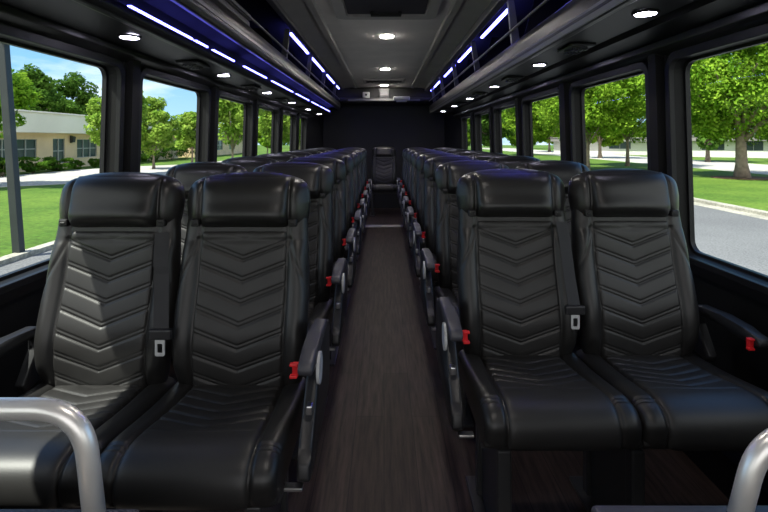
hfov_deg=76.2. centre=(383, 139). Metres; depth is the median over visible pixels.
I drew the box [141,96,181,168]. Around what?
tree
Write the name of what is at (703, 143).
tree
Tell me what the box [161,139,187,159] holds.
shrub
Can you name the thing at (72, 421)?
grab rail
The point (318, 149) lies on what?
seat
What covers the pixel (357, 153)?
seat
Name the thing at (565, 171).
headrest pillow
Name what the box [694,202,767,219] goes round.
gutter
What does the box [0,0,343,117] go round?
luggage rack
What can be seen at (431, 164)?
seat
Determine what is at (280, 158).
headrest pillow
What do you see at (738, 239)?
road
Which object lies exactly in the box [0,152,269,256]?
lawn
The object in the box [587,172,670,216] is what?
headrest pillow
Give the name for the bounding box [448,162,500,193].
headrest pillow
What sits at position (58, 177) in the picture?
sidewalk
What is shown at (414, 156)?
seat
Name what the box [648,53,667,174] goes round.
trim
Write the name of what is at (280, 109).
trim
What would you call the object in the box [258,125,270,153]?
tree
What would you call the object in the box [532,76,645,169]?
maple tree
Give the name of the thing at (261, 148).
ground
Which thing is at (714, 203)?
curb
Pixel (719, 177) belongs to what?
mulch bed
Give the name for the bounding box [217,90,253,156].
window
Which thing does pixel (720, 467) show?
trim
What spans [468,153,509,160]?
seat
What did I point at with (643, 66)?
window
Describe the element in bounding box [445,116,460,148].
wall panel
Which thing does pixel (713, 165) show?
parking lot
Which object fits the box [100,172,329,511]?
seat
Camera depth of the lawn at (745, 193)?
23.80 m
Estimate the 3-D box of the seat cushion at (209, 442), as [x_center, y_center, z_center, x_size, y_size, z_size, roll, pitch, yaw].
[-0.455,0.782,1.341,0.425,0.125,0.508,0,0,0]
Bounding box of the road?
[0,205,767,274]
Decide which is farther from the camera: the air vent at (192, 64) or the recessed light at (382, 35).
the recessed light at (382, 35)
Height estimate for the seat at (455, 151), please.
1.130 m
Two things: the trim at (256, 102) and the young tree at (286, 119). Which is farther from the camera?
the young tree at (286, 119)
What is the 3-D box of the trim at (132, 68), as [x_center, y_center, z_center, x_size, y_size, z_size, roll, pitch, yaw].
[-1.242,0.055,2.400,0.068,0.900,0.132,0,0,0]
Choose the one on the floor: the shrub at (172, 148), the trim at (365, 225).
the trim at (365, 225)
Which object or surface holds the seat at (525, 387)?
on the floor
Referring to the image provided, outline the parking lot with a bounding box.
[482,148,767,174]
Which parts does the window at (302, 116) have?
frame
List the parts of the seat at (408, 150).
panel, backrest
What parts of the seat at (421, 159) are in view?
panel, armrest, backrest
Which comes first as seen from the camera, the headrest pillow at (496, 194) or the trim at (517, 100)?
the headrest pillow at (496, 194)
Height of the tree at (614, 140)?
10.204 m
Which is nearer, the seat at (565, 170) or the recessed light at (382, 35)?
the seat at (565, 170)
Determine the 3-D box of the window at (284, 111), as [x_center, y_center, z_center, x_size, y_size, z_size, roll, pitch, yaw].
[-1.284,0.070,6.430,0.112,0.892,1.022,0,0,0]
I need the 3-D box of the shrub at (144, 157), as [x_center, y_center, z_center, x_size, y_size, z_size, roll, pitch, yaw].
[-23.148,1.730,45.990,2.399,0.999,2.133,0,0,0]
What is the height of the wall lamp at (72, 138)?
0.600 m
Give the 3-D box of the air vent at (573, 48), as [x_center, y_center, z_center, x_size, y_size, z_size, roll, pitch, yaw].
[0.960,-0.453,2.450,0.120,0.030,0.200,0,0,0]
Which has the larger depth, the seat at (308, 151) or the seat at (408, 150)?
the seat at (408, 150)
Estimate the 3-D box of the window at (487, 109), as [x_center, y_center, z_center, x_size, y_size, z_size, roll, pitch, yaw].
[1.284,0.070,6.190,0.112,0.892,0.982,0,0,0]
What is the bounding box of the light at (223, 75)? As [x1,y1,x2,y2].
[216,74,230,76]
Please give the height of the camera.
0.100 m
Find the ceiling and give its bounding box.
[235,0,533,88]
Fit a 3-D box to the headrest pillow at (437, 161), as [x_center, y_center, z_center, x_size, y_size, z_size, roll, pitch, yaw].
[0.482,0.205,3.372,0.282,0.174,0.088,0,0,0]
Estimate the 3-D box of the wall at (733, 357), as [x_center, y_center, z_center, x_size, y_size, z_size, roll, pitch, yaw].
[1.298,0.090,3.700,0.139,2.300,10.400,0,0,0]
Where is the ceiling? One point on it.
(353, 51)
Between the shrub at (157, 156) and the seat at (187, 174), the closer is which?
the seat at (187, 174)
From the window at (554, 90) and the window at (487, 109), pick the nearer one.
the window at (554, 90)
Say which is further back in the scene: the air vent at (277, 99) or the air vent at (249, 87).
the air vent at (277, 99)
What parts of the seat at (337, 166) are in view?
backrest panel, backrest, armrest, panel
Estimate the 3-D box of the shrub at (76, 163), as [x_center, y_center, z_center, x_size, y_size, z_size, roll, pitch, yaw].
[-23.070,1.856,36.721,1.130,0.794,1.064,0,0,0]
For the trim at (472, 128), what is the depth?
6.73 m
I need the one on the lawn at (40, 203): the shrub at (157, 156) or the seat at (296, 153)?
the shrub at (157, 156)
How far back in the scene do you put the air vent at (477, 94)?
4.81 m
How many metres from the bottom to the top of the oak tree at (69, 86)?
11.448 m
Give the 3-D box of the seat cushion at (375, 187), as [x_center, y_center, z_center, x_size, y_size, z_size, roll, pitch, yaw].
[0.000,0.782,8.151,0.425,0.125,0.508,0,0,0]
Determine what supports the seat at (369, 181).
on the floor
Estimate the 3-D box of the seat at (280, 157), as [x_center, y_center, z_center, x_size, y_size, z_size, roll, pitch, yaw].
[-0.903,0.675,3.735,0.522,1.130,0.626,0,0,0]
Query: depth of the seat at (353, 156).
4.68 m
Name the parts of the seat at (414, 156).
panel, armrest, backrest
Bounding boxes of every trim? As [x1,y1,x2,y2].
[0,276,172,360]
[122,59,140,171]
[209,86,218,161]
[253,99,258,156]
[279,107,282,151]
[296,113,299,149]
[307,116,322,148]
[365,225,402,226]
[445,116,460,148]
[470,112,474,150]
[489,106,493,152]
[515,97,521,155]
[559,83,570,160]
[576,263,767,504]
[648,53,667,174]
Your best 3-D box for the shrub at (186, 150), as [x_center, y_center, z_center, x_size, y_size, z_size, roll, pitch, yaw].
[-23.136,1.011,57.245,3.457,2.426,2.806,0,0,0]
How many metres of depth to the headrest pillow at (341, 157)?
3.95 m
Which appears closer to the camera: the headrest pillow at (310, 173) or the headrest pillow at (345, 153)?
the headrest pillow at (310, 173)
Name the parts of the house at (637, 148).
pane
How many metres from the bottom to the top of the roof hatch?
0.052 m
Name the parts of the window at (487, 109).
frame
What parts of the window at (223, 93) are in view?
frame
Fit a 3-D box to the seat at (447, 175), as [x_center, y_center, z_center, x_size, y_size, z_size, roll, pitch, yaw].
[0.440,0.675,2.385,0.510,1.130,0.627,0,0,0]
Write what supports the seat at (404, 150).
on the floor
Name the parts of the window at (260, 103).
frame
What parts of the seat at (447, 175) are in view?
panel, armrest, backrest, backrest panel, cushion panel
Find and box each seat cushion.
[19,377,175,507]
[100,377,305,507]
[307,299,333,332]
[331,261,335,292]
[344,238,348,257]
[372,184,396,191]
[419,231,424,250]
[431,253,437,281]
[435,286,459,319]
[458,350,642,448]
[575,349,767,448]
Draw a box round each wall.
[0,35,308,396]
[315,106,452,207]
[459,35,767,391]
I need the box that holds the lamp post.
[0,43,24,252]
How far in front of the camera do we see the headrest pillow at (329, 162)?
3.16 m
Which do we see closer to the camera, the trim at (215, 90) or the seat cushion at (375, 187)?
the trim at (215, 90)
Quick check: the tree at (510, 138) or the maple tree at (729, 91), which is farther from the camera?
the tree at (510, 138)
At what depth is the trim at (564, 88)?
3.29 m
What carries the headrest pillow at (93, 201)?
on the seat at (100, 342)
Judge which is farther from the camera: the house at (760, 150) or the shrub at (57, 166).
the house at (760, 150)
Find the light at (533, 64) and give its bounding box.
[532,63,546,65]
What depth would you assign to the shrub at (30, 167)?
31.89 m
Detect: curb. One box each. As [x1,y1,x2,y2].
[0,240,54,265]
[694,198,767,215]
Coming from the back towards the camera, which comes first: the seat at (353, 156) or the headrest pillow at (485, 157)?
the seat at (353, 156)
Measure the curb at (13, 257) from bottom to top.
0.190 m
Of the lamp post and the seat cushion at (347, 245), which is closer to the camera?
the seat cushion at (347, 245)
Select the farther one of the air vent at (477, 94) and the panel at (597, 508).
the air vent at (477, 94)
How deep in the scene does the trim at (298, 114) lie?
6.97 m
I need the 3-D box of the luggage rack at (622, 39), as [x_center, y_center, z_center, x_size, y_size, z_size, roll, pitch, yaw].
[0.983,-0.646,3.510,0.565,0.569,9.820,0,0,0]
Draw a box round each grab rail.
[0,397,105,511]
[727,428,767,511]
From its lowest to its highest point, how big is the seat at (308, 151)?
1.130 m
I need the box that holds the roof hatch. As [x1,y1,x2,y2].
[330,0,442,19]
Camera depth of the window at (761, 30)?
2.08 m
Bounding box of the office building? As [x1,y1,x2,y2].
[0,109,177,173]
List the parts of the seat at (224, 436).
cushion panel, backrest panel, backrest, seat frame, hinge plate, armrest, panel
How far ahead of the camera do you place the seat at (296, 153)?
4.74 m
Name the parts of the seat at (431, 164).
panel, armrest, backrest, backrest panel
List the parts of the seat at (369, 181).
backrest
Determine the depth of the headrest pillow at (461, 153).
4.94 m
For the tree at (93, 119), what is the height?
5.823 m
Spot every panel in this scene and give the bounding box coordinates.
[0,509,139,511]
[591,505,767,511]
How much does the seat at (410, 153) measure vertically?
1.130 m
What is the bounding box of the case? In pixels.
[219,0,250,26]
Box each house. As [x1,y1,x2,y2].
[178,129,242,156]
[551,137,646,154]
[692,136,767,157]
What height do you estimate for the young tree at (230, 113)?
7.098 m
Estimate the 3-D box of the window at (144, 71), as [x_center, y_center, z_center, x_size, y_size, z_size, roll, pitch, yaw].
[-1.284,0.070,2.980,0.112,0.892,1.022,0,0,0]
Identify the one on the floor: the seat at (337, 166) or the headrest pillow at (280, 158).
the seat at (337, 166)
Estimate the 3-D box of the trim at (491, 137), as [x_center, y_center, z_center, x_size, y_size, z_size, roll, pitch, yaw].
[1.242,0.055,5.620,0.068,0.900,0.152,0,0,0]
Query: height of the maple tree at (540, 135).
10.136 m
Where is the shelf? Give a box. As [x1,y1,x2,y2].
[143,0,333,107]
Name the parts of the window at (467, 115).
frame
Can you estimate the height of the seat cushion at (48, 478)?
0.125 m
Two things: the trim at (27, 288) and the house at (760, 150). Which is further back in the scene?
the house at (760, 150)
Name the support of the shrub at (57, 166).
on the lawn at (40, 203)
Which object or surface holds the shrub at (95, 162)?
on the lawn at (40, 203)
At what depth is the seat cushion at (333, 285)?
2.65 m
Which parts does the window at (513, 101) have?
frame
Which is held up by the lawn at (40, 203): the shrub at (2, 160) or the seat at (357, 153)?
the shrub at (2, 160)
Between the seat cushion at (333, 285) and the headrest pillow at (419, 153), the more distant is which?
the headrest pillow at (419, 153)
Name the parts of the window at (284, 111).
frame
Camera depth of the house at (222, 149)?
73.74 m
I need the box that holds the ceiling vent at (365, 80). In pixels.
[363,78,404,83]
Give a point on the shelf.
(168, 9)
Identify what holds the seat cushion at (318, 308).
on the seat at (319, 178)
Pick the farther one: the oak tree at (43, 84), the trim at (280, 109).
the oak tree at (43, 84)
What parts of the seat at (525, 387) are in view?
panel, armrest, hinge plate, seat frame, backrest, backrest panel, cushion panel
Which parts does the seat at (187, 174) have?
backrest panel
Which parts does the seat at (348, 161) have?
backrest, armrest, panel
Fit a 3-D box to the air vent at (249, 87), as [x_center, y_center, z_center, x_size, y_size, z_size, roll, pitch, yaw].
[-1.070,-0.418,3.950,0.120,0.030,0.200,0,0,0]
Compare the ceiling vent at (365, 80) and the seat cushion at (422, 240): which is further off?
the ceiling vent at (365, 80)
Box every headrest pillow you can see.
[68,176,162,226]
[174,164,233,198]
[201,176,289,226]
[258,155,292,161]
[262,164,319,198]
[292,158,335,183]
[302,151,317,153]
[310,155,344,162]
[323,152,351,156]
[376,147,391,156]
[418,152,444,155]
[424,154,456,161]
[433,157,473,180]
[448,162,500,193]
[460,152,487,155]
[474,154,506,160]
[474,172,552,216]
[527,162,581,193]
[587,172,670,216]
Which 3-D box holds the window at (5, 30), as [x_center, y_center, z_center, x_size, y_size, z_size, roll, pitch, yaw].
[-1.284,0.070,1.325,0.112,0.892,2.012,0,0,0]
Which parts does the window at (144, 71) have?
frame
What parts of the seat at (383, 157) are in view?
cushion panel, backrest, backrest panel, seat frame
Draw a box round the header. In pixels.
[327,88,440,105]
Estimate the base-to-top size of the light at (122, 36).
0.008 m
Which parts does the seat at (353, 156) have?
backrest, armrest, panel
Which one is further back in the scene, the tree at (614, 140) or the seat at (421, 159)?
the tree at (614, 140)
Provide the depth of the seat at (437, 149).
7.30 m
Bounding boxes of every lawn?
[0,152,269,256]
[468,149,767,210]
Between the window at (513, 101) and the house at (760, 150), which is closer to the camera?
the window at (513, 101)
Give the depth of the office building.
36.69 m
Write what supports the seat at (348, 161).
on the floor
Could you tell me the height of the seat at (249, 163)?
1.130 m
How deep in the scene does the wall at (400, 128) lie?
8.90 m
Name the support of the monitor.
attached to the wall at (400, 128)
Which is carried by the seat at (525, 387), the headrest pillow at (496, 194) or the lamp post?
the headrest pillow at (496, 194)
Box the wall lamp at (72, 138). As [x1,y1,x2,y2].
[70,135,75,142]
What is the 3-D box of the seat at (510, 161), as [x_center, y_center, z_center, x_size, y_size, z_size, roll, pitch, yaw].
[0.933,0.675,3.165,0.516,1.130,0.626,0,0,0]
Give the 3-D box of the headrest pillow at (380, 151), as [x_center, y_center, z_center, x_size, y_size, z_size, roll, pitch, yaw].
[0.000,0.205,8.412,0.282,0.174,0.088,0,0,0]
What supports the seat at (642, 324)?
on the floor
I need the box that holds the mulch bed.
[710,176,767,179]
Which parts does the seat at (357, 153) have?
backrest, panel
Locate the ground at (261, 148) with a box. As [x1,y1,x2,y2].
[257,145,767,164]
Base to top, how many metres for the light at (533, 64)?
0.008 m
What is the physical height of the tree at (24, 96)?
7.077 m
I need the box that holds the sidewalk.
[0,161,221,186]
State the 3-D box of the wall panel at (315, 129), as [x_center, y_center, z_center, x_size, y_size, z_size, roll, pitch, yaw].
[-1.200,0.410,8.450,0.200,1.660,0.900,0,0,0]
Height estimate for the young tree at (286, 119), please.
8.777 m
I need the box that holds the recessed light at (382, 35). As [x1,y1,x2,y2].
[379,34,394,37]
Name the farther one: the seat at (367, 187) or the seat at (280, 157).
the seat at (367, 187)
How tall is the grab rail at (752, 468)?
0.166 m
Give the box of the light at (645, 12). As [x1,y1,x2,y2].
[631,9,659,16]
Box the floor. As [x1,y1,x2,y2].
[55,208,728,511]
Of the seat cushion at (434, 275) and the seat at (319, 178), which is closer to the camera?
the seat at (319, 178)
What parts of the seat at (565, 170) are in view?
backrest panel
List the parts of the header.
trim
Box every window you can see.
[0,23,124,293]
[138,68,210,171]
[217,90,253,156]
[259,102,279,152]
[283,109,296,150]
[300,114,306,149]
[461,114,469,149]
[474,108,488,150]
[493,100,514,152]
[521,87,560,157]
[569,62,650,169]
[665,23,767,293]
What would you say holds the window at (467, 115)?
in the wall at (733, 357)
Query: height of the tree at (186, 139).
4.759 m
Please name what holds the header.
attached to the wall at (400, 128)
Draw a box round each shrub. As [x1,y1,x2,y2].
[0,157,20,176]
[18,156,52,173]
[42,156,73,170]
[70,160,85,169]
[87,158,99,167]
[141,145,170,161]
[141,153,150,162]
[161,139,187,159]
[173,148,194,158]
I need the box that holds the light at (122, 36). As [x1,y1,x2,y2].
[117,34,141,39]
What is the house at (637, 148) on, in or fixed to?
on the ground at (261, 148)
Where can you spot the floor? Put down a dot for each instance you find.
(387, 442)
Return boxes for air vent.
[176,60,209,69]
[240,85,261,90]
[275,98,289,101]
[473,92,487,96]
[501,76,523,82]
[557,43,595,54]
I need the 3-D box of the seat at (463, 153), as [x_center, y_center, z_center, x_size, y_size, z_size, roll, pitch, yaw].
[0.933,0.675,4.725,0.516,1.130,0.626,0,0,0]
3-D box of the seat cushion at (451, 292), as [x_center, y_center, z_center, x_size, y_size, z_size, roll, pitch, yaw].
[0.482,0.782,2.331,0.425,0.125,0.508,0,0,0]
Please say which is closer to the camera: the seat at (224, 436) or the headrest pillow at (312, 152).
the seat at (224, 436)
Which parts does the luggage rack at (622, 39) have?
divider panel, divider panel, rail, divider panel, guard rod, divider panel, rail, divider panel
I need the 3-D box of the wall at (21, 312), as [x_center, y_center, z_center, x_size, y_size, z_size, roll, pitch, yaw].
[-1.298,0.090,3.700,0.139,2.300,10.400,0,0,0]
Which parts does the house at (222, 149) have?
pane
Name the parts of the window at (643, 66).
frame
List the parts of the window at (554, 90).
frame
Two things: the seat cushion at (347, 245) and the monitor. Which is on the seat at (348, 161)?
the seat cushion at (347, 245)
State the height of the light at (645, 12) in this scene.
0.008 m
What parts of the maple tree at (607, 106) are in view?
crown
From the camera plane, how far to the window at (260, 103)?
5.75 m
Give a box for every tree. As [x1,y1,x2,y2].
[0,68,43,138]
[13,63,64,112]
[48,71,101,114]
[83,89,148,146]
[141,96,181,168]
[174,111,195,162]
[218,98,263,157]
[258,110,300,145]
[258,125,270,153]
[286,119,300,149]
[467,109,515,146]
[467,118,487,142]
[501,101,558,145]
[505,134,533,146]
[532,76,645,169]
[545,123,559,151]
[586,93,646,165]
[590,130,623,157]
[627,43,767,177]
[693,118,731,161]
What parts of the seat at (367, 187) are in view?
backrest, panel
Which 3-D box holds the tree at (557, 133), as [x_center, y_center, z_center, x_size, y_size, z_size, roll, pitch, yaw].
[31.042,-3.801,92.136,10.740,12.098,10.315,0,0,0]
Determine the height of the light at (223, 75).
0.008 m
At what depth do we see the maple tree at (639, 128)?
40.79 m
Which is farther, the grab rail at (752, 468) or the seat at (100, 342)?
the seat at (100, 342)
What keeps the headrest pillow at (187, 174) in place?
on the seat at (187, 174)
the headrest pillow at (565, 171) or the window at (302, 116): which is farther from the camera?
the window at (302, 116)
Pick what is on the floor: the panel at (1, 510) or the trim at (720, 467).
the panel at (1, 510)
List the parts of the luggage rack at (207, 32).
rail, divider panel, guard rod, divider panel, rail, divider panel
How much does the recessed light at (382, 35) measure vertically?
0.013 m
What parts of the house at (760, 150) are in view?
pane, pane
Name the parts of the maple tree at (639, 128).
crown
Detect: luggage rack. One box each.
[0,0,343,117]
[425,0,767,117]
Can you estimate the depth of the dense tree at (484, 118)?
55.73 m
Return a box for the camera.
[363,92,369,97]
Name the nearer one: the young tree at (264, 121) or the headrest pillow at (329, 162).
the headrest pillow at (329, 162)
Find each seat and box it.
[0,172,184,511]
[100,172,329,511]
[166,162,246,358]
[222,157,277,171]
[253,162,347,458]
[255,153,298,161]
[279,151,312,156]
[287,157,356,365]
[295,150,322,153]
[305,148,329,151]
[307,153,361,311]
[320,151,365,270]
[329,150,367,260]
[338,148,369,242]
[343,148,371,200]
[370,146,396,216]
[397,147,420,198]
[399,148,431,206]
[400,149,436,254]
[403,151,446,229]
[407,153,459,295]
[412,156,477,349]
[420,160,508,427]
[432,147,449,150]
[436,168,642,511]
[438,148,458,151]
[446,149,473,153]
[456,151,488,155]
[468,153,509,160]
[487,156,538,167]
[515,160,589,337]
[568,168,767,511]
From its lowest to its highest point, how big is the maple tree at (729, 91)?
11.038 m
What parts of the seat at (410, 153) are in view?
panel, backrest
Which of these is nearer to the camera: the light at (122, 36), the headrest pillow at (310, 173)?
the light at (122, 36)
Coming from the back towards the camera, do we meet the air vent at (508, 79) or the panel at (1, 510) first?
the air vent at (508, 79)
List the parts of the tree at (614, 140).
crown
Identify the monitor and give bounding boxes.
[393,96,409,101]
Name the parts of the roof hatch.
handle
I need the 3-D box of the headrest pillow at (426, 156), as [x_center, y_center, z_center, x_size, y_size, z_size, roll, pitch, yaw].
[0.482,0.205,4.152,0.282,0.174,0.088,0,0,0]
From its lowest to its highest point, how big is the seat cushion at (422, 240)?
0.125 m
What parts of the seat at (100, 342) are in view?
armrest, cushion panel, backrest panel, backrest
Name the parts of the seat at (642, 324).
backrest, backrest panel, cushion panel, armrest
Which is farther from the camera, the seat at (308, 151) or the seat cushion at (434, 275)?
the seat at (308, 151)
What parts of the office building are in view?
pane, pane, pane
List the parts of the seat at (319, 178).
cushion panel, backrest panel, backrest, armrest, panel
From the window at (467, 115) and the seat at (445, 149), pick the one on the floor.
the seat at (445, 149)
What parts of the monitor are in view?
casing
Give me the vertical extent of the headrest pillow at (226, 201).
0.174 m
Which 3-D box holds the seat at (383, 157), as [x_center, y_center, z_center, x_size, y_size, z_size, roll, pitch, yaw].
[-0.011,0.675,8.205,0.448,1.130,0.626,0,0,0]
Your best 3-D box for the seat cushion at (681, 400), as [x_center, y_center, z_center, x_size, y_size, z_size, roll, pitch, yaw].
[0.910,0.782,1.551,0.425,0.125,0.508,0,0,0]
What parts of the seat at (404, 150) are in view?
backrest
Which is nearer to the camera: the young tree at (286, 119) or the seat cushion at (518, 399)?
the seat cushion at (518, 399)

